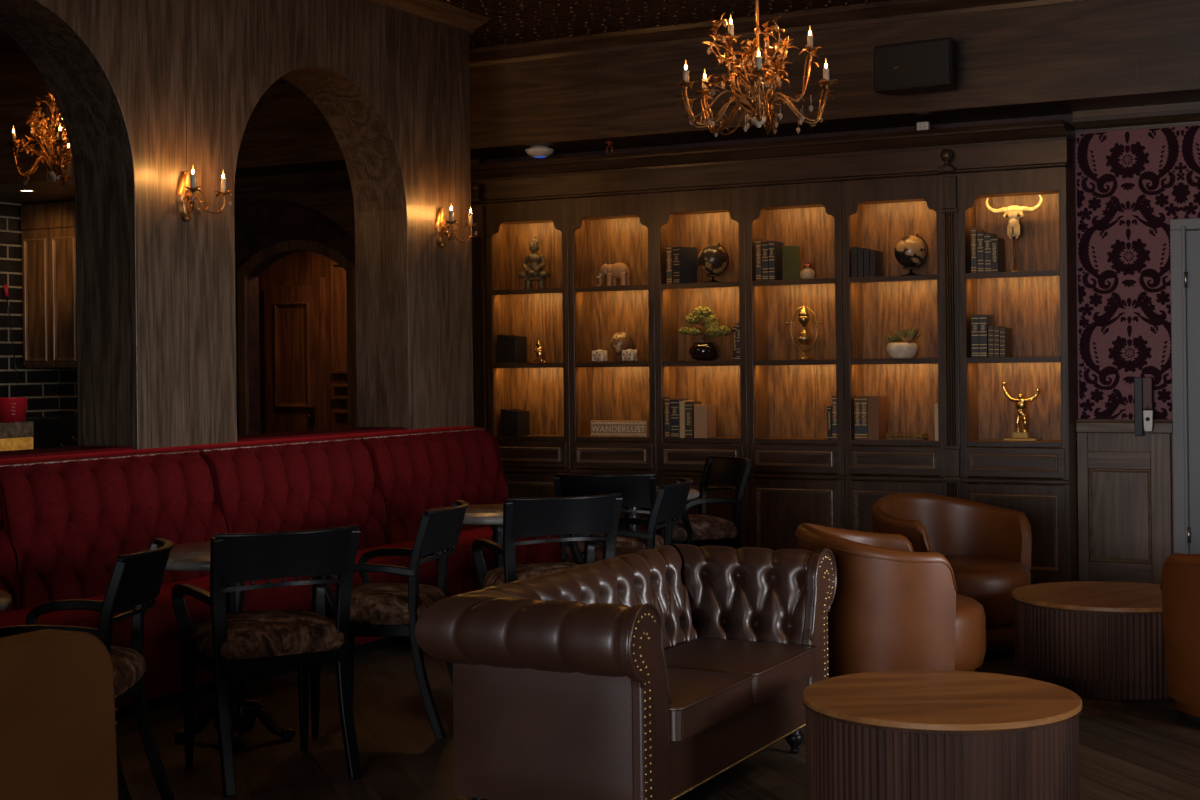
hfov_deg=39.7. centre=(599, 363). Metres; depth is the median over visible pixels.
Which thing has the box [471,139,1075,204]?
trim
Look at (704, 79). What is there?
candle
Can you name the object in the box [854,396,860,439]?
book
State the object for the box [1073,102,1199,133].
trim
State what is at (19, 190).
recessed light
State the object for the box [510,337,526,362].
book
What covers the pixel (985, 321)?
book
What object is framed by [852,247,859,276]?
book
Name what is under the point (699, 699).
seat cushion
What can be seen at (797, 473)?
bookcase
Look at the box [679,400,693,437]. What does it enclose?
book
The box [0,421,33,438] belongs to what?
countertop
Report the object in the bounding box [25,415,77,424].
countertop
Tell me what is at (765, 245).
book
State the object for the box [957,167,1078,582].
bookcase
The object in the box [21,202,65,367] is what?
bar cabinet
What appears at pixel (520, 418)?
book
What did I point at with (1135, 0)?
trim
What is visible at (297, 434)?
trim
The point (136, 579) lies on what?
armchair
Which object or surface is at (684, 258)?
book
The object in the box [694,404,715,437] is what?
book
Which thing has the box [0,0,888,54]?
ceiling
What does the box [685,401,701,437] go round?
book
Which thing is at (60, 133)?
candle
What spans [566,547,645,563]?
cushion
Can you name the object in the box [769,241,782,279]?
book
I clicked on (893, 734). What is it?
coffee table
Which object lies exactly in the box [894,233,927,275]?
globe
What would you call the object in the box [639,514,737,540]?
cushion
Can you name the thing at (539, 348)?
figurine
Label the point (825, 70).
candle
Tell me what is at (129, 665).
cushion
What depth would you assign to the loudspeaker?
10.32 m
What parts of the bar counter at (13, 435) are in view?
amber panel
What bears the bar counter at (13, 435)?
on the floor
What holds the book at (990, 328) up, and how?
on the bookcase at (1037, 301)
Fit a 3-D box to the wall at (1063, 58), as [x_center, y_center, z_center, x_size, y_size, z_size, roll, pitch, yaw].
[0.947,-1.961,11.618,17.000,0.720,0.609,-1,0,27]
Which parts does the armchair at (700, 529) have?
seat frame, leg, arm, rail, backrest, rail, leg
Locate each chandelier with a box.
[5,92,72,187]
[675,0,835,136]
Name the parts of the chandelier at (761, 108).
arm, arm, arm, rod, arm, arm, arm, arm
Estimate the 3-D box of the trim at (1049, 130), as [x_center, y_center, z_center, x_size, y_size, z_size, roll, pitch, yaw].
[0.712,-1.450,11.835,5.172,0.113,0.432,-1,0,27]
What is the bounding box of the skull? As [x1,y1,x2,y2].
[986,195,1042,271]
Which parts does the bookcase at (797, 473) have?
panel, panel, drawer moulding, drawer, door moulding, waist moulding, rail, shelf, door, panel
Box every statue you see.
[518,236,549,288]
[1002,381,1039,440]
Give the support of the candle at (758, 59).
on the chandelier at (761, 108)
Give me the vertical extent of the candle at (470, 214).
0.125 m
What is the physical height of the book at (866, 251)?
0.185 m
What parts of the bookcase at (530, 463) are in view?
panel, panel, rail, drawer moulding, door, door moulding, drawer, shelf, waist moulding, panel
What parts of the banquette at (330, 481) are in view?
backrest, seat, seat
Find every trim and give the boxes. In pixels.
[0,446,132,566]
[234,159,483,239]
[234,178,351,198]
[237,239,356,434]
[237,427,404,441]
[267,0,1087,89]
[319,261,347,429]
[368,0,490,33]
[471,119,1075,181]
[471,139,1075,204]
[594,0,1136,138]
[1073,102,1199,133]
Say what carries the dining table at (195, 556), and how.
on the floor
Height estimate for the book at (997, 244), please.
0.225 m
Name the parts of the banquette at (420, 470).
backrest, seat, seat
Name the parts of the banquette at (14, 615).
backrest, seat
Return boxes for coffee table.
[802,670,1081,799]
[1012,581,1170,699]
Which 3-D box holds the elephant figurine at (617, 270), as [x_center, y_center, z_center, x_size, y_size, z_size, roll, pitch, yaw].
[0.097,-0.651,12.220,0.269,0.174,0.105,-1,0,27]
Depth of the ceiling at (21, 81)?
12.13 m
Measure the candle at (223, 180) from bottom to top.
0.125 m
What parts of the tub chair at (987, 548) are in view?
seat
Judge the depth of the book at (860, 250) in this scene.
11.23 m
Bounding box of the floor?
[116,582,1199,799]
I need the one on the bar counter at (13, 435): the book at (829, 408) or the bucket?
the bucket
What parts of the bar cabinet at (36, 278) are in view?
header rail, door moulding, door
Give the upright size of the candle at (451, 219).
0.125 m
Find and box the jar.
[800,261,815,278]
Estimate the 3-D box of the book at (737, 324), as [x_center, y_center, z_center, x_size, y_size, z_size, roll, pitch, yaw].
[1.011,-0.152,11.716,0.034,0.262,0.170,-1,0,27]
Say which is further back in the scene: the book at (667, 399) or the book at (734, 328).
the book at (667, 399)
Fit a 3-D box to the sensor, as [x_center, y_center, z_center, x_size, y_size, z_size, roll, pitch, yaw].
[2.114,-1.551,10.883,0.080,0.055,0.051,-1,0,27]
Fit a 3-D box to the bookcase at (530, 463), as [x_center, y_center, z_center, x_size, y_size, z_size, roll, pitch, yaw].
[-0.477,0.118,12.517,0.702,2.655,0.336,-1,0,27]
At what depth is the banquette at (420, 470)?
10.01 m
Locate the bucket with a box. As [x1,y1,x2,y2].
[0,397,27,421]
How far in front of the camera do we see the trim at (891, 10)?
11.22 m
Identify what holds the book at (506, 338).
on the bookcase at (530, 463)
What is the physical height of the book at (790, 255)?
0.235 m
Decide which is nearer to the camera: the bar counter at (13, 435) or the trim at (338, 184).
the bar counter at (13, 435)
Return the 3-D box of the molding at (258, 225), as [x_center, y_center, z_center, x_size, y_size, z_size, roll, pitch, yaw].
[-1.624,-0.041,13.389,10.764,3.060,0.140,-1,0,27]
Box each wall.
[0,0,473,522]
[0,202,58,416]
[58,367,77,415]
[235,0,1199,177]
[258,251,347,433]
[1075,125,1199,552]
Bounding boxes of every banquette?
[0,447,312,719]
[0,484,99,627]
[177,435,466,655]
[342,426,560,592]
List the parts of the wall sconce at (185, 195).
plate, arm, arm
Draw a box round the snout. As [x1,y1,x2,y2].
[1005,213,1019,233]
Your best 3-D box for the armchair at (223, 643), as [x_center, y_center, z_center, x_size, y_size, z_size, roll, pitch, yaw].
[-1.197,1.037,6.027,0.593,0.903,0.610,-1,0,-30]
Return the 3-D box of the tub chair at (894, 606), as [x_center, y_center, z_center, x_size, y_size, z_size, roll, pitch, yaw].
[1.243,1.070,7.128,0.804,0.770,0.818,-1,0,-2]
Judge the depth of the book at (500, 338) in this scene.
12.54 m
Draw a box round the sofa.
[415,544,836,799]
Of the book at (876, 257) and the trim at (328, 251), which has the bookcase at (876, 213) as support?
the book at (876, 257)
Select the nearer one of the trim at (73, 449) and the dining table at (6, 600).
the dining table at (6, 600)
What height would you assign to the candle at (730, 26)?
0.112 m
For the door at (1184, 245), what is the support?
in the wall at (1130, 184)
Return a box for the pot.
[689,342,718,360]
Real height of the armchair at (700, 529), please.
0.903 m
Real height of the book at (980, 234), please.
0.270 m
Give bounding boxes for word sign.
[590,420,648,436]
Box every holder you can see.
[592,349,606,361]
[622,349,637,360]
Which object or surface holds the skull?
on the bookcase at (1037, 301)
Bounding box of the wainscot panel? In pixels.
[1076,419,1172,583]
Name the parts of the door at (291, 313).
panel, handle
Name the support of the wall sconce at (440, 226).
attached to the wall at (146, 93)
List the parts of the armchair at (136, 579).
arm, arm, leg, seat frame, rail, backrest, rail, leg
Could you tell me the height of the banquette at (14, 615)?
1.070 m
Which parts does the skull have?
rod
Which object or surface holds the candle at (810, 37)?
on the chandelier at (761, 108)
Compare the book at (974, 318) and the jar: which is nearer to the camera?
the book at (974, 318)
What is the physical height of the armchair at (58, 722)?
0.860 m
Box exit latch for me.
[1134,377,1152,435]
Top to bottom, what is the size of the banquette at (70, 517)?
1.070 m
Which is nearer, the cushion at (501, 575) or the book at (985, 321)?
the cushion at (501, 575)
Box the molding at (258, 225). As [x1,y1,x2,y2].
[234,114,1078,580]
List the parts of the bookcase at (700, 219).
panel, waist moulding, panel, drawer moulding, rail, drawer, door, panel, door moulding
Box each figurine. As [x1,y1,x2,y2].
[530,336,549,362]
[597,262,630,285]
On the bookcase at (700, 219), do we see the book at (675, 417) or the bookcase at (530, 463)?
the book at (675, 417)
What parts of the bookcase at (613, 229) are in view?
panel, panel, drawer moulding, drawer, waist moulding, rail, panel, door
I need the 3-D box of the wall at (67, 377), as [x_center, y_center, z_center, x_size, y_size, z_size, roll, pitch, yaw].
[-3.892,-0.374,13.699,1.439,3.780,0.120,-1,0,27]
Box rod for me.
[3,284,19,396]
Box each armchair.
[0,538,174,799]
[0,629,118,799]
[171,525,360,796]
[310,500,468,739]
[472,493,622,589]
[553,473,664,561]
[566,477,692,564]
[639,456,751,548]
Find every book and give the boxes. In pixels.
[497,335,513,362]
[501,409,516,435]
[504,336,520,362]
[507,410,522,435]
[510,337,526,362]
[513,411,529,435]
[664,396,678,437]
[666,245,679,283]
[671,399,687,437]
[673,247,696,283]
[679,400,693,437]
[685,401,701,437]
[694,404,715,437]
[733,327,736,359]
[736,323,739,359]
[756,239,769,280]
[762,242,768,280]
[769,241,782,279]
[782,246,799,279]
[827,406,831,438]
[832,395,836,439]
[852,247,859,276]
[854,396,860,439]
[858,248,870,276]
[861,396,867,439]
[864,249,875,276]
[868,395,885,439]
[870,251,882,276]
[934,403,938,440]
[971,227,982,272]
[971,315,979,356]
[977,231,987,272]
[979,315,992,356]
[984,233,996,272]
[988,326,993,356]
[991,237,1003,271]
[994,326,1004,356]
[1000,328,1010,356]
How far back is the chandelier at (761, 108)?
7.49 m
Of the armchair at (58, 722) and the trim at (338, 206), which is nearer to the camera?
the armchair at (58, 722)
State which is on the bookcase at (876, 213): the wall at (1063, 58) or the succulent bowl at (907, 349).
the succulent bowl at (907, 349)
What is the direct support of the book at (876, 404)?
on the bookcase at (876, 213)
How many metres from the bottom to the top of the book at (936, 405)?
0.245 m
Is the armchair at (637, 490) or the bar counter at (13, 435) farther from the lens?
the bar counter at (13, 435)
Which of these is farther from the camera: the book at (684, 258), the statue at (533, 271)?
the statue at (533, 271)
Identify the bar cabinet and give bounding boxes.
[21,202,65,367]
[49,201,76,367]
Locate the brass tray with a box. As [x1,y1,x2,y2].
[885,434,927,439]
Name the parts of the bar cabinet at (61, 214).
header rail, door moulding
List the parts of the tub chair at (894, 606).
seat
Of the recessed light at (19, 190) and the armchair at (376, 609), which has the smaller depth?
the armchair at (376, 609)
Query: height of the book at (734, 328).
0.235 m
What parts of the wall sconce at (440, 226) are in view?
plate, arm, arm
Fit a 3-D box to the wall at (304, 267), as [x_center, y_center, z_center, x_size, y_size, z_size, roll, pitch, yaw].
[-2.198,0.121,15.493,3.300,2.750,0.140,-1,0,27]
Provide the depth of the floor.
6.29 m
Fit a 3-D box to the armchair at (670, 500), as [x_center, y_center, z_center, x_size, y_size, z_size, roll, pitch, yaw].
[0.149,1.021,8.041,0.610,0.903,0.593,-1,0,13]
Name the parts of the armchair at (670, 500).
arm, arm, leg, rail, leg, backrest, rail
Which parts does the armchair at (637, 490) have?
leg, rail, backrest, rail, leg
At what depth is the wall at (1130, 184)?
10.66 m
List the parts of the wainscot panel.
rail, panel moulding, cap rail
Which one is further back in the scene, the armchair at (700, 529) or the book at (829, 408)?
the book at (829, 408)
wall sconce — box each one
[176,167,232,221]
[435,204,477,247]
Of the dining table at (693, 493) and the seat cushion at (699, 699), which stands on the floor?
the dining table at (693, 493)
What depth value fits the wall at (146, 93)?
8.80 m
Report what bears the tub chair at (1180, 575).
on the floor
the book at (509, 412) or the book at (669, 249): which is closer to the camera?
the book at (669, 249)
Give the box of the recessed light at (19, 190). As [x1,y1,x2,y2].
[16,189,36,191]
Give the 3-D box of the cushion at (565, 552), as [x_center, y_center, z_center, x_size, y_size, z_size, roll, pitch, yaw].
[0.075,0.958,8.861,0.538,0.118,0.494,-1,0,10]
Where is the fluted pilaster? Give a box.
[938,149,960,498]
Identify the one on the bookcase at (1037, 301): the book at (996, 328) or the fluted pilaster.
the book at (996, 328)
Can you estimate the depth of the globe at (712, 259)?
11.82 m
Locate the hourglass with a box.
[786,305,822,359]
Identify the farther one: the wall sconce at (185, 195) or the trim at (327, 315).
the trim at (327, 315)
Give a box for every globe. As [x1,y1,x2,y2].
[610,330,632,361]
[698,243,728,282]
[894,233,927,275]
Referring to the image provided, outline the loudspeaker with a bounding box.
[873,37,954,94]
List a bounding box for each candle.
[11,125,15,141]
[58,125,62,139]
[190,167,195,187]
[221,171,225,191]
[449,204,453,221]
[468,206,472,223]
[683,61,688,81]
[702,69,706,89]
[728,15,733,35]
[756,46,761,68]
[807,27,812,46]
[823,60,828,79]
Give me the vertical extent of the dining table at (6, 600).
0.749 m
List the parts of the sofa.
arm, arm, rail, arm, nailhead trim, arm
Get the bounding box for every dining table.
[0,590,12,611]
[136,541,295,750]
[422,504,503,568]
[623,486,699,530]
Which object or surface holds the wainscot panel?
attached to the wall at (1130, 184)
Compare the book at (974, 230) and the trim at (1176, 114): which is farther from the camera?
the book at (974, 230)
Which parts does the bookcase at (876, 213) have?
panel, panel, drawer, drawer moulding, door moulding, waist moulding, rail, door, panel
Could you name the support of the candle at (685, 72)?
on the chandelier at (761, 108)
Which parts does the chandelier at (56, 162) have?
arm, rod, arm, arm, arm, arm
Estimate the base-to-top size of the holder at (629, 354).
0.091 m
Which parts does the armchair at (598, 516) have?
arm, leg, rail, backrest, rail, arm, leg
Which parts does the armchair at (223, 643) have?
leg, arm, leg, seat frame, rail, rail, backrest, leg, arm, leg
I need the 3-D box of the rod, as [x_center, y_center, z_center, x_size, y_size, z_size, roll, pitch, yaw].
[-4.720,-0.099,13.388,0.196,1.078,0.031,-1,0,27]
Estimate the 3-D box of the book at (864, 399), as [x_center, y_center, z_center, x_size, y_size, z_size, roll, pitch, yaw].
[1.821,0.369,11.297,0.044,0.295,0.170,-1,0,27]
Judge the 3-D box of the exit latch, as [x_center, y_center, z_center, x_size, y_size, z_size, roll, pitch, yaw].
[3.432,0.275,10.491,0.113,0.370,0.081,-1,0,27]
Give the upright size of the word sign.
0.118 m
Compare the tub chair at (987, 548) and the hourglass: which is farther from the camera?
the hourglass
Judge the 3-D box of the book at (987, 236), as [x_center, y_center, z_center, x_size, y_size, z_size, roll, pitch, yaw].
[2.562,-0.719,10.905,0.042,0.255,0.170,-1,0,27]
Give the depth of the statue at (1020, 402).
10.84 m
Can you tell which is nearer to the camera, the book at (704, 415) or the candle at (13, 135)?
the candle at (13, 135)
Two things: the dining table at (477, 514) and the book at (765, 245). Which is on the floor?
the dining table at (477, 514)
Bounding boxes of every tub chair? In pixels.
[795,523,985,677]
[871,493,1031,658]
[1160,553,1199,723]
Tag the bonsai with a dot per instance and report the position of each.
(703, 351)
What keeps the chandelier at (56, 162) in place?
hanging from the ceiling at (21, 81)
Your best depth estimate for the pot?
11.82 m
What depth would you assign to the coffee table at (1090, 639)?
7.16 m
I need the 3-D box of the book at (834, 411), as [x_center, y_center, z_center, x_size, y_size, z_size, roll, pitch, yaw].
[1.637,0.369,11.393,0.040,0.300,0.170,-1,0,27]
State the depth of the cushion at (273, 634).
5.91 m
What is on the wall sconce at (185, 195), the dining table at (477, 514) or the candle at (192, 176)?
the candle at (192, 176)
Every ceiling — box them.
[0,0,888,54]
[0,52,74,203]
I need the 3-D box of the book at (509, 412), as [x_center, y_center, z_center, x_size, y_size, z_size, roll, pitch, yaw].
[-0.642,0.450,12.579,0.048,0.192,0.170,-1,0,27]
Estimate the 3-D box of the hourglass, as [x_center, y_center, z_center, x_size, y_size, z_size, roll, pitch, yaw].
[1.416,-0.213,11.537,0.274,0.376,0.110,-1,0,27]
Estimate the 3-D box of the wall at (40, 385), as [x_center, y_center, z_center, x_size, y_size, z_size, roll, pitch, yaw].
[-6.418,-0.344,10.577,0.160,3.780,7.850,-1,0,27]
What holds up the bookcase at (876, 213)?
on the floor
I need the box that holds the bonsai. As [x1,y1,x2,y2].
[679,306,730,360]
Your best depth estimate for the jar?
11.48 m
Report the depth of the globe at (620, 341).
12.20 m
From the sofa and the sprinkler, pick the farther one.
the sprinkler
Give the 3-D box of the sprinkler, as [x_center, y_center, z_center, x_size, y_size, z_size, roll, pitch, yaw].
[0.070,-1.545,11.970,0.060,0.089,0.060,-1,0,27]
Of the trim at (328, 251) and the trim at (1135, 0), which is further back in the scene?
the trim at (328, 251)
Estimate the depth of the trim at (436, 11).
10.64 m
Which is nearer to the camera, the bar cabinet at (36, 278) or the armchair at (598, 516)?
the armchair at (598, 516)
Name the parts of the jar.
lid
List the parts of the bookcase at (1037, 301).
panel, drawer moulding, drawer, door moulding, waist moulding, rail, door, panel, shelf, panel, toe rail, panel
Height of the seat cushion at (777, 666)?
0.124 m
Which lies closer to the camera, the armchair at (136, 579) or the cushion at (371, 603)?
the armchair at (136, 579)
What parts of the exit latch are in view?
lock plate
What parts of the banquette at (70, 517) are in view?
backrest, seat, seat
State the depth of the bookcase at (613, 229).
12.29 m
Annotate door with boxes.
[264,285,320,432]
[1170,218,1199,553]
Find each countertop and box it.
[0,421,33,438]
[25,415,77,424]
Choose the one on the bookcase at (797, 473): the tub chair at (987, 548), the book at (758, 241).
the book at (758, 241)
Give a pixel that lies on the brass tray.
(914, 436)
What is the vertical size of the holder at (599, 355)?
0.091 m
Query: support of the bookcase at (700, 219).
on the floor
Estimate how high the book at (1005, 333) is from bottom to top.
0.190 m
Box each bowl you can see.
[886,326,924,357]
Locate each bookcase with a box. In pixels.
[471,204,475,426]
[485,199,569,497]
[567,193,656,530]
[654,187,748,547]
[745,181,844,550]
[841,174,946,531]
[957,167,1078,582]
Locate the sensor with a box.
[917,121,929,129]
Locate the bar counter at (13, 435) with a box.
[0,421,33,450]
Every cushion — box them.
[111,646,145,695]
[183,609,344,659]
[325,583,447,624]
[481,562,578,588]
[560,531,663,557]
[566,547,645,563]
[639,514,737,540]
[664,638,814,702]
[667,668,751,740]
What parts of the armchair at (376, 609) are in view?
leg, leg, arm, seat frame, arm, leg, rail, backrest, rail, leg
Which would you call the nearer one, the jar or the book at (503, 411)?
the jar
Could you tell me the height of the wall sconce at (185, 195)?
0.274 m
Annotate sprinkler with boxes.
[605,142,613,153]
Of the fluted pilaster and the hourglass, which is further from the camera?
the hourglass
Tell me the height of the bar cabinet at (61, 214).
1.340 m
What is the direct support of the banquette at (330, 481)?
on the floor
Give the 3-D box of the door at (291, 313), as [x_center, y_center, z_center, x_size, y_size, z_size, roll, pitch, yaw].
[-2.911,0.387,15.700,0.660,2.235,0.151,-1,0,27]

